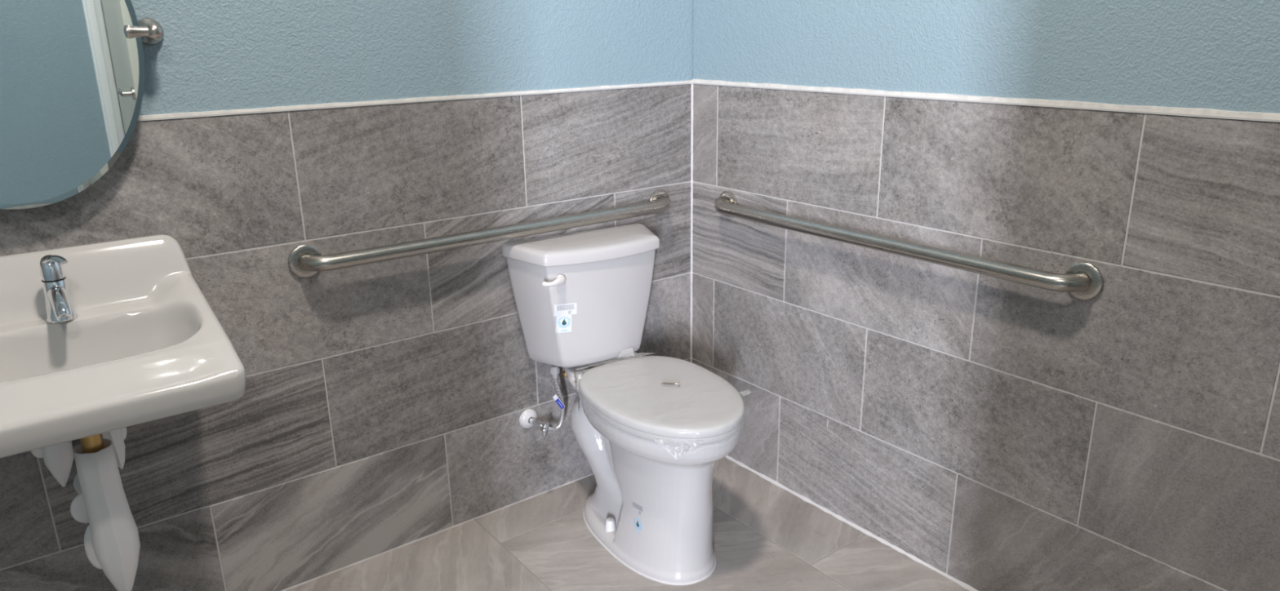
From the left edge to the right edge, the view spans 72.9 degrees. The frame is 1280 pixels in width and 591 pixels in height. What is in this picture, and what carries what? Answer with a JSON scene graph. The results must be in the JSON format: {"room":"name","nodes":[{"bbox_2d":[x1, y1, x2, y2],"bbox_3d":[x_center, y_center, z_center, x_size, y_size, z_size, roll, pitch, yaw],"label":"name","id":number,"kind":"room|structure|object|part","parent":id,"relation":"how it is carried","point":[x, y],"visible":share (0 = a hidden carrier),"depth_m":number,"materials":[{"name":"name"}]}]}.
{"room":"public restroom","nodes":[
{"label":"public restroom","id":0,"kind":"room"},
{"bbox_2d":[0,0,693,590],"bbox_3d":[-1.109,-0.625,1.762,3.300,2.950,0.120,-14,21,-35],"label":"wall","id":1,"kind":"structure","parent":0,"point":[380,411],"depth_m":2.18,"materials":[{"name":"tile"}]},
{"bbox_2d":[30,440,74,487],"bbox_3d":[-1.228,0.340,1.821,0.089,0.123,0.057,7,19,23],"label":"bracket","id":2,"kind":"object","parent":1,"relation":"attached to","point":[58,459],"visible":0.56,"depth_m":1.79,"materials":[{"name":"white plastic"}]},
{"bbox_2d":[0,0,164,208],"bbox_3d":[-1.203,-0.466,1.605,0.593,0.618,0.077,-14,21,-35],"label":"mirror","id":3,"kind":"object","parent":1,"relation":"attached to","point":[72,72],"visible":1,"depth_m":1.68,"materials":[{"name":"clear glass"}]},
{"bbox_2d":[102,426,126,468],"bbox_3d":[-1.137,0.309,1.873,0.055,0.138,0.063,-14,21,-35],"label":"bracket","id":4,"kind":"object","parent":1,"relation":"attached to","point":[117,437],"visible":0.49,"depth_m":1.86,"materials":[{"name":"white plastic"}]},
{"bbox_2d":[0,234,245,457],"bbox_3d":[-1.067,0.198,1.661,0.501,0.500,0.462,-14,21,-35],"label":"sink","id":5,"kind":"object","parent":1,"relation":"attached to","point":[144,344],"visible":0.99,"depth_m":1.68,"materials":[{"name":"grey ceramic"}]},
{"bbox_2d":[39,254,78,323],"bbox_3d":[-1.121,-0.009,1.668,0.055,0.130,0.119,-14,21,-35],"label":"faucet","id":6,"kind":"object","parent":5,"relation":"on","point":[60,307],"visible":1,"depth_m":1.67,"materials":[{"name":"silver metal"}]},
{"bbox_3d":[-1.136,-0.055,1.677,0.067,0.048,0.039,13,22,37],"label":"lever","id":7,"kind":"part","parent":6,"relation":"part of","materials":[{"name":"silver metal"}]},
{"bbox_3d":[-1.115,0.014,1.666,0.035,0.057,0.098,-14,21,-35],"label":"spout","id":8,"kind":"part","parent":6,"relation":"part of","materials":[{"name":"silver metal"}]},
{"bbox_2d":[70,439,140,590],"bbox_3d":[-1.137,0.453,1.827,0.106,0.345,0.241,-14,21,-35],"label":"pipe cover","id":9,"kind":"object","parent":5,"relation":"attached to","point":[112,544],"visible":0.98,"depth_m":1.75,"materials":[{"name":"white plastic"}]},
{"bbox_2d":[137,80,692,121],"bbox_3d":[-1.071,-0.367,1.794,3.100,0.008,0.007,-14,21,-35],"label":"trim","id":10,"kind":"structure","parent":1,"relation":"attached to","point":[218,112],"depth_m":2.12,"materials":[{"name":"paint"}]},
{"bbox_2d":[280,473,593,590],"bbox_3d":[-1.051,0.796,2.156,3.100,0.004,0.006,-14,21,-35],"label":"trim","id":11,"kind":"structure","parent":1,"relation":"attached to","point":[409,543],"depth_m":2.48,"materials":[{"name":"grey tile"}]},
{"bbox_2d":[288,189,670,277],"bbox_3d":[-0.351,-0.180,2.371,1.170,0.080,0.077,-14,21,-35],"label":"grab bar","id":12,"kind":"object","parent":1,"relation":"attached to","point":[305,260],"visible":1,"depth_m":2.25,"materials":[{"name":"silver metal"}]},
{"bbox_2d":[519,364,564,437],"bbox_3d":[-0.282,0.299,2.549,0.130,0.223,0.093,14,23,39],"label":"water supply valve","id":13,"kind":"object","parent":1,"relation":"attached to","point":[528,418],"visible":1,"depth_m":2.56,"materials":[{"name":"silver metal"}]},
{"bbox_3d":[-0.330,0.371,2.593,0.062,0.062,0.016,-14,21,-35],"label":"wall plate","id":14,"kind":"part","parent":13,"relation":"part of","materials":[{"name":"white plastic"}]},
{"bbox_3d":[-0.276,0.392,2.530,0.012,0.043,0.031,5,18,19],"label":"valve handle","id":15,"kind":"part","parent":13,"relation":"part of","materials":[{"name":"silver metal"}]},
{"bbox_2d":[689,84,693,363],"bbox_3d":[0.171,-0.079,2.867,0.009,1.213,0.009,-14,21,-35],"label":"trim","id":16,"kind":"structure","parent":1,"relation":"attached to","point":[691,140],"depth_m":2.80,"materials":[{"name":"grey"}]},
{"bbox_2d":[285,457,969,590],"bbox_3d":[0.224,1.325,0.574,3.300,0.100,4.400,-14,21,-35],"label":"floor","id":17,"kind":"structure","parent":0,"point":[766,537],"depth_m":2.38,"materials":[{"name":"tile"}]},
{"bbox_2d":[501,223,744,585],"bbox_3d":[-0.004,0.292,2.345,0.457,0.821,0.711,-11,20,-30],"label":"toilet","id":18,"kind":"object","parent":17,"relation":"on","point":[651,448],"visible":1,"depth_m":2.32,"materials":[{"name":"grey ceramic"}]},
{"bbox_3d":[-0.225,-0.035,2.284,0.025,0.027,0.082,14,22,39],"label":"flush lever","id":19,"kind":"part","parent":18,"relation":"part of","materials":[{"name":"grey plastic"}]},
{"bbox_3d":[-0.137,-0.141,2.429,0.457,0.040,0.219,-11,20,-30],"label":"tank lid","id":20,"kind":"part","parent":18,"relation":"part of","materials":[{"name":"grey ceramic"}]},
{"bbox_3d":[-0.136,0.031,2.486,0.439,0.335,0.202,-11,20,-30],"label":"tank","id":21,"kind":"part","parent":18,"relation":"part of","materials":[{"name":"grey ceramic"}]},
{"bbox_3d":[0.014,0.463,2.410,0.356,0.454,0.686,-11,20,-30],"label":"bowl","id":22,"kind":"part","parent":18,"relation":"part of","materials":[{"name":"grey ceramic"}]},
{"bbox_3d":[0.063,0.277,2.262,0.363,0.020,0.499,-11,20,-30],"label":"seat","id":23,"kind":"part","parent":18,"relation":"part of","materials":[{"name":"grey plastic"}]},
{"bbox_3d":[0.062,0.257,2.256,0.364,0.022,0.503,-11,20,-30],"label":"seat lid","id":24,"kind":"part","parent":18,"relation":"part of","materials":[{"name":"grey plastic"}]},
{"bbox_2d":[660,382,679,386],"bbox_3d":[0.079,0.231,2.271,0.052,0.009,0.009,2,18,8],"label":"screw","id":25,"kind":"object","parent":18,"relation":"on","point":[666,383],"visible":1,"depth_m":2.27,"materials":[{"name":"silver metal"}]},
{"bbox_2d":[692,0,1279,590],"bbox_3d":[1.117,-0.577,1.503,0.121,2.950,3.000,-14,21,-35],"label":"wall","id":26,"kind":"structure","parent":0,"point":[999,434],"depth_m":1.97,"materials":[{"name":"tile"}]},
{"bbox_2d":[724,455,977,590],"bbox_3d":[1.117,0.851,1.867,0.013,0.010,3.100,-14,21,-35],"label":"trim","id":27,"kind":"structure","parent":26,"relation":"attached to","point":[805,499],"depth_m":2.48,"materials":[{"name":"grey"}]},
{"bbox_2d":[715,191,1103,299],"bbox_3d":[0.575,-0.149,2.222,0.077,0.080,1.175,-14,21,-35],"label":"grab bar","id":28,"kind":"object","parent":26,"relation":"attached to","point":[1082,280],"visible":1,"depth_m":2.02,"materials":[{"name":"silver metal"}]},
{"bbox_2d":[692,79,1279,122],"bbox_3d":[1.044,-0.335,1.583,0.007,0.012,2.900,-14,21,-35],"label":"trim","id":29,"kind":"structure","parent":26,"relation":"attached to","point":[1199,111],"depth_m":1.84,"materials":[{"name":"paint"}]}
]}

